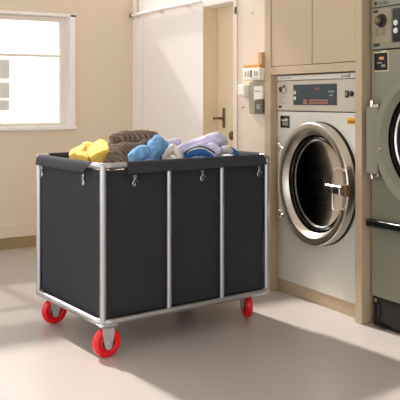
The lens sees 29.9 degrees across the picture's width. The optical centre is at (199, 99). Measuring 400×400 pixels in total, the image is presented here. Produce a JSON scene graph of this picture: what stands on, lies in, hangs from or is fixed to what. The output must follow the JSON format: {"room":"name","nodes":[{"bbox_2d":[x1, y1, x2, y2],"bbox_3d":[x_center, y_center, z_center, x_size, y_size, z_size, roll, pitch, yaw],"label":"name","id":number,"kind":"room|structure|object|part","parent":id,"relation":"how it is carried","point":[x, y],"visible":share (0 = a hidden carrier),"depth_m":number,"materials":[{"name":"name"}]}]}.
{"room":"laundry","nodes":[
{"label":"laundry","id":0,"kind":"room"},
{"bbox_2d":[0,0,132,224],"bbox_3d":[-2.340,-0.710,5.334,4.500,3.700,0.200,0,0,-30],"label":"wall","id":1,"kind":"structure","parent":0,"point":[104,28],"depth_m":6.04,"materials":[{"name":"beige paint"}]},
{"bbox_2d":[0,222,35,238],"bbox_3d":[-2.339,1.002,5.209,4.135,0.100,0.016,0,0,-30],"label":"baseboard","id":2,"kind":"structure","parent":1,"relation":"attached to","point":[24,229],"depth_m":5.75,"materials":[{"name":"beige paint"}]},
{"bbox_2d":[0,235,35,249],"bbox_3d":[-2.341,1.096,5.213,4.135,0.088,0.006,0,0,-30],"label":"trim","id":3,"kind":"structure","parent":1,"relation":"attached to","point":[26,241],"depth_m":5.76,"materials":[{"name":"brown wood"}]},
{"bbox_2d":[0,10,76,130],"bbox_3d":[-2.345,-0.225,5.291,3.047,0.918,0.190,0,0,-30],"label":"window","id":4,"kind":"structure","parent":1,"relation":"in","point":[67,22],"depth_m":5.99,"materials":[{"name":"white paint"}]},
{"bbox_2d":[133,0,232,146],"bbox_3d":[1.978,-0.710,2.970,1.044,3.700,8.248,0,0,-30],"label":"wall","id":5,"kind":"structure","parent":0,"point":[172,38],"depth_m":5.65,"materials":[{"name":"beige paint"}]},
{"bbox_2d":[133,19,142,130],"bbox_3d":[-0.514,0.180,6.179,0.006,1.680,0.189,0,0,-30],"label":"trim","id":6,"kind":"structure","parent":5,"relation":"attached to","point":[137,24],"depth_m":6.16,"materials":[{"name":"beige paint"}]},
{"bbox_2d":[129,0,201,17],"bbox_3d":[-0.283,-1.617,5.755,0.038,1.884,1.151,0,0,-30],"label":"conduit pipe","id":7,"kind":"object","parent":5,"relation":"attached to","point":[136,14],"visible":1,"depth_m":5.78,"materials":[{"name":"beige paint"}]},
{"bbox_2d":[203,8,216,135],"bbox_3d":[0.071,0.245,5.304,0.115,1.790,0.004,0,0,-30],"label":"trim","id":8,"kind":"structure","parent":5,"relation":"attached to","point":[209,14],"depth_m":5.30,"materials":[{"name":"beige wood"}]},
{"bbox_2d":[202,0,232,6],"bbox_3d":[0.122,-0.672,5.090,0.012,0.045,0.418,0,0,-30],"label":"trim","id":9,"kind":"structure","parent":5,"relation":"attached to","point":[206,3],"depth_m":5.14,"materials":[{"name":"beige paint"}]},
{"bbox_2d":[213,6,232,146],"bbox_3d":[0.219,0.243,5.145,0.088,1.786,0.418,0,0,-30],"label":"door","id":10,"kind":"structure","parent":5,"relation":"in","point":[224,117],"depth_m":5.24,"materials":[{"name":"beige wood"}]},
{"bbox_3d":[0.133,0.125,5.259,0.054,0.140,0.083,0,0,-30],"label":"handle","id":11,"kind":"part","parent":10,"relation":"part of","materials":[{"name":"brown metal"}]},
{"bbox_2d":[233,0,237,150],"bbox_3d":[0.236,0.060,4.885,0.022,2.160,0.046,0,0,-30],"label":"trim","id":12,"kind":"structure","parent":5,"relation":"attached to","point":[235,2],"depth_m":4.87,"materials":[{"name":"white paint"}]},
{"bbox_2d":[0,247,399,399],"bbox_3d":[0.092,1.190,1.980,5.300,0.100,8.448,0,0,-30],"label":"floor","id":13,"kind":"structure","parent":0,"point":[290,347],"depth_m":3.35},
{"bbox_2d":[35,150,268,356],"bbox_3d":[-0.247,0.709,3.878,1.054,0.863,0.769,0,0,-36],"label":"cart","id":14,"kind":"object","parent":13,"relation":"on","point":[144,239],"visible":0.91,"depth_m":3.59,"materials":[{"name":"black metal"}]},
{"bbox_3d":[-0.832,0.645,3.881,0.031,0.710,0.031,0,0,-36],"label":"post","id":15,"kind":"part","parent":14,"relation":"part of","materials":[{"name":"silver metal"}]},
{"bbox_3d":[-0.430,0.645,3.332,0.031,0.710,0.031,0,0,-36],"label":"post","id":16,"kind":"part","parent":14,"relation":"part of","materials":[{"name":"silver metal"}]},
{"bbox_2d":[96,144,182,169],"bbox_3d":[-0.244,0.586,3.891,0.859,0.740,0.579,0,0,-36],"label":"sheet","id":17,"kind":"object","parent":14,"relation":"on","point":[172,151],"visible":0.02,"depth_m":3.66,"materials":[{"name":"white fabric"}]},
{"bbox_2d":[69,139,109,168],"bbox_3d":[-0.564,0.278,3.843,0.227,0.147,0.312,0,0,-30],"label":"towel","id":18,"kind":"object","parent":17,"relation":"on","point":[97,151],"visible":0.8,"depth_m":3.76,"materials":[{"name":"yellow fabric"}]},
{"bbox_2d":[89,130,157,169],"bbox_3d":[-0.389,0.251,3.809,0.283,0.200,0.280,0,0,37],"label":"sweater","id":19,"kind":"object","parent":17,"relation":"on","point":[121,143],"visible":0.65,"depth_m":3.75,"materials":[{"name":"brown fabric"}]},
{"bbox_2d":[128,134,168,160],"bbox_3d":[-0.244,0.245,3.641,0.110,0.152,0.227,0,0,43],"label":"jeans","id":20,"kind":"object","parent":17,"relation":"on","point":[155,147],"visible":0.82,"depth_m":3.60,"materials":[{"name":"blue fabric"}]},
{"bbox_2d":[167,132,227,157],"bbox_3d":[-0.034,0.268,3.881,0.350,0.212,0.273,0,0,-4],"label":"shirt","id":21,"kind":"object","parent":17,"relation":"on","point":[213,141],"visible":0.44,"depth_m":3.81,"materials":[{"name":"purple fabric"}]},
{"bbox_2d":[183,146,214,157],"bbox_3d":[-0.005,0.270,3.756,0.160,0.080,0.061,0,0,-9],"label":"striped shirt","id":22,"kind":"object","parent":21,"relation":"on","point":[204,151],"visible":0.84,"depth_m":3.74,"materials":[{"name":"blue fabric"}]},
{"bbox_3d":[-0.244,0.988,3.890,1.024,0.030,0.743,0,0,-36],"label":"frame","id":23,"kind":"part","parent":14,"relation":"part of","materials":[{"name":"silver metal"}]},
{"bbox_3d":[-0.244,0.989,3.890,0.929,0.022,0.648,0,0,-36],"label":"plate","id":24,"kind":"part","parent":14,"relation":"part of","materials":[{"name":"silver metal"}]},
{"bbox_3d":[-0.146,0.646,3.524,0.024,0.704,0.025,0,0,-36],"label":"post","id":25,"kind":"part","parent":14,"relation":"part of","materials":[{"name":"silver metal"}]},
{"bbox_3d":[0.107,0.646,3.709,0.024,0.704,0.025,0,0,-36],"label":"post","id":26,"kind":"part","parent":14,"relation":"part of","materials":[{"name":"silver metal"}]},
{"bbox_2d":[220,146,238,155],"bbox_3d":[0.142,0.291,3.966,0.126,0.117,0.096,0,0,-30],"label":"t-shirt","id":27,"kind":"object","parent":14,"relation":"in","point":[227,149],"visible":0.38,"depth_m":3.93,"materials":[{"name":"white fabric"}]},
{"bbox_3d":[0.345,0.645,3.900,0.031,0.710,0.031,0,0,-36],"label":"post","id":28,"kind":"part","parent":14,"relation":"part of","materials":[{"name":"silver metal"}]},
{"bbox_2d":[277,72,354,317],"bbox_3d":[0.944,0.498,4.360,0.920,1.284,0.732,0,0,-30],"label":"washing machine","id":29,"kind":"object","parent":13,"relation":"on","point":[316,112],"visible":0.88,"depth_m":4.17,"materials":[{"name":"white metal"}]},
{"bbox_3d":[0.493,0.477,4.396,0.038,0.375,0.050,0,0,-30],"label":"hinge plate","id":30,"kind":"part","parent":29,"relation":"part of","materials":[{"name":"grey metal"}]},
{"bbox_3d":[0.486,-0.064,4.430,0.026,0.052,0.049,0,0,-30],"label":"knob","id":31,"kind":"part","parent":29,"relation":"part of","materials":[{"name":"silver metal"}]},
{"bbox_3d":[0.638,-0.030,4.192,0.004,0.117,0.379,0,0,-30],"label":"display panel","id":32,"kind":"part","parent":29,"relation":"part of","materials":[{"name":"blue"}]},
{"bbox_3d":[0.632,0.462,4.134,0.063,0.676,0.608,0,0,-30],"label":"door","id":33,"kind":"part","parent":29,"relation":"part of","materials":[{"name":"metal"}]},
{"bbox_3d":[0.667,0.462,4.155,0.029,0.521,0.469,0,0,-30],"label":"glass","id":34,"kind":"part","parent":29,"relation":"part of","materials":[{"name":"black glass"}]},
{"bbox_3d":[0.697,0.470,3.895,0.018,0.036,0.100,0,0,-30],"label":"latch arm","id":35,"kind":"part","parent":29,"relation":"part of","materials":[{"name":"silver metal"}]},
{"bbox_3d":[0.716,0.465,3.888,0.075,0.236,0.034,0,0,10],"label":"wire handle","id":36,"kind":"part","parent":29,"relation":"part of","materials":[{"name":"silver metal"}]},
{"bbox_2d":[265,0,373,324],"bbox_3d":[0.993,-0.110,4.397,0.900,2.500,0.848,0,0,-30],"label":"laundry cabinet","id":37,"kind":"object","parent":13,"relation":"on","point":[303,37],"visible":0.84,"depth_m":4.04,"materials":[{"name":"beige paint"}]},
{"bbox_3d":[0.533,-0.779,4.324,0.026,1.161,0.380,0,0,-30],"label":"door","id":38,"kind":"part","parent":37,"relation":"part of","materials":[{"name":"beige paint"}]},
{"bbox_3d":[0.635,-0.173,4.179,0.058,0.046,0.737,0,0,-30],"label":"header rail","id":39,"kind":"part","parent":37,"relation":"part of","materials":[{"name":"beige paint"}]},
{"bbox_3d":[0.720,-0.779,4.005,0.026,1.161,0.348,0,0,-30],"label":"door","id":40,"kind":"part","parent":37,"relation":"part of","materials":[{"name":"beige paint"}]},
{"bbox_3d":[1.195,-0.110,4.052,0.900,2.500,0.048,0,0,-30],"label":"panel","id":41,"kind":"part","parent":37,"relation":"part of","materials":[{"name":"beige paint"}]},
{"bbox_2d":[366,0,399,333],"bbox_3d":[1.406,0.165,3.644,0.908,1.950,0.828,0,0,-30],"label":"washing machine","id":42,"kind":"object","parent":13,"relation":"on","point":[383,113],"visible":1,"depth_m":3.71,"materials":[{"name":"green metal"}]},
{"bbox_3d":[0.878,0.200,3.735,0.066,0.330,0.080,0,0,-30],"label":"hinge plate","id":43,"kind":"part","parent":42,"relation":"part of","materials":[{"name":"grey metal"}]},
{"bbox_3d":[0.893,-0.395,3.730,0.028,0.068,0.068,0,0,-30],"label":"knob","id":44,"kind":"part","parent":42,"relation":"part of","materials":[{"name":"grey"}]},
{"bbox_3d":[0.907,-0.368,3.736,0.003,0.167,0.123,0,0,-30],"label":"control plate","id":45,"kind":"part","parent":42,"relation":"part of","materials":[{"name":"beige metal"}]},
{"bbox_3d":[1.047,0.190,3.430,0.060,0.660,0.660,0,0,-30],"label":"door","id":46,"kind":"part","parent":42,"relation":"part of","materials":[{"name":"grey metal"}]},
{"bbox_3d":[1.033,-0.365,3.521,0.005,0.166,0.355,0,0,-30],"label":"display panel","id":47,"kind":"part","parent":42,"relation":"part of","materials":[{"name":"black plastic"}]},
{"bbox_3d":[1.080,0.190,3.450,0.029,0.509,0.509,0,0,-30],"label":"glass","id":48,"kind":"part","parent":42,"relation":"part of","materials":[{"name":"black glass"}]},
{"bbox_2d":[234,0,264,152],"bbox_3d":[0.330,0.065,4.720,0.028,2.130,0.377,0,0,-30],"label":"wall","id":49,"kind":"structure","parent":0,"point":[251,13],"depth_m":4.75,"materials":[{"name":"white paint"}]},
{"bbox_2d":[238,85,248,96],"bbox_3d":[0.277,-0.057,4.755,0.052,0.078,0.072,0,0,-30],"label":"dispenser","id":50,"kind":"object","parent":49,"relation":"attached to","point":[243,90],"visible":1,"depth_m":4.73,"materials":[{"name":"white plastic"}]},
{"bbox_2d":[243,68,264,80],"bbox_3d":[0.343,-0.158,4.617,0.077,0.072,0.184,0,0,-30],"label":"electrical box","id":51,"kind":"object","parent":49,"relation":"attached to","point":[251,74],"visible":0.94,"depth_m":4.57,"materials":[{"name":"white plastic"}]},
{"bbox_2d":[243,64,264,68],"bbox_3d":[0.344,-0.206,4.619,0.066,0.024,0.178,0,0,-30],"label":"folder","id":52,"kind":"object","parent":51,"relation":"on","point":[251,65],"visible":0.7,"depth_m":4.57,"materials":[{"name":"brown"}]},
{"bbox_2d":[258,52,264,63],"bbox_3d":[0.382,-0.254,4.557,0.050,0.072,0.036,0,0,-30],"label":"carton","id":53,"kind":"object","parent":52,"relation":"on","point":[261,55],"visible":0.8,"depth_m":4.54,"materials":[{"name":"brown cardboard"}]},
{"bbox_2d":[249,81,264,113],"bbox_3d":[0.365,-0.015,4.643,0.012,0.200,0.206,0,0,-30],"label":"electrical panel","id":54,"kind":"object","parent":49,"relation":"attached to","point":[257,83],"visible":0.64,"depth_m":4.69,"materials":[{"name":"beige"}]},
{"bbox_2d":[254,86,264,98],"bbox_3d":[0.369,-0.045,4.580,0.044,0.080,0.086,0,0,-30],"label":"glove box","id":55,"kind":"object","parent":54,"relation":"attached to","point":[259,91],"visible":0.95,"depth_m":4.55,"materials":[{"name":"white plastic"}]},
{"bbox_2d":[255,100,264,113],"bbox_3d":[0.370,0.041,4.582,0.041,0.082,0.088,0,0,-30],"label":"power socket","id":56,"kind":"object","parent":54,"relation":"attached to","point":[259,104],"visible":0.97,"depth_m":4.55,"materials":[{"name":"grey plastic"}]},
{"label":"outside","id":57,"kind":"structure","parent":0,"visible":0},
{"bbox_3d":[-4.976,1.340,10.716,15.000,0.100,11.752,0,0,-30],"label":"ground","id":58,"kind":"structure","parent":57,"visible":0},
{"bbox_2d":[0,19,19,122],"bbox_3d":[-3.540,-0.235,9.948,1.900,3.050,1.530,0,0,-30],"label":"neighbouring building","id":59,"kind":"structure","parent":58,"relation":"on","point":[9,29],"depth_m":9.73,"materials":[{"name":"white"}]}
]}

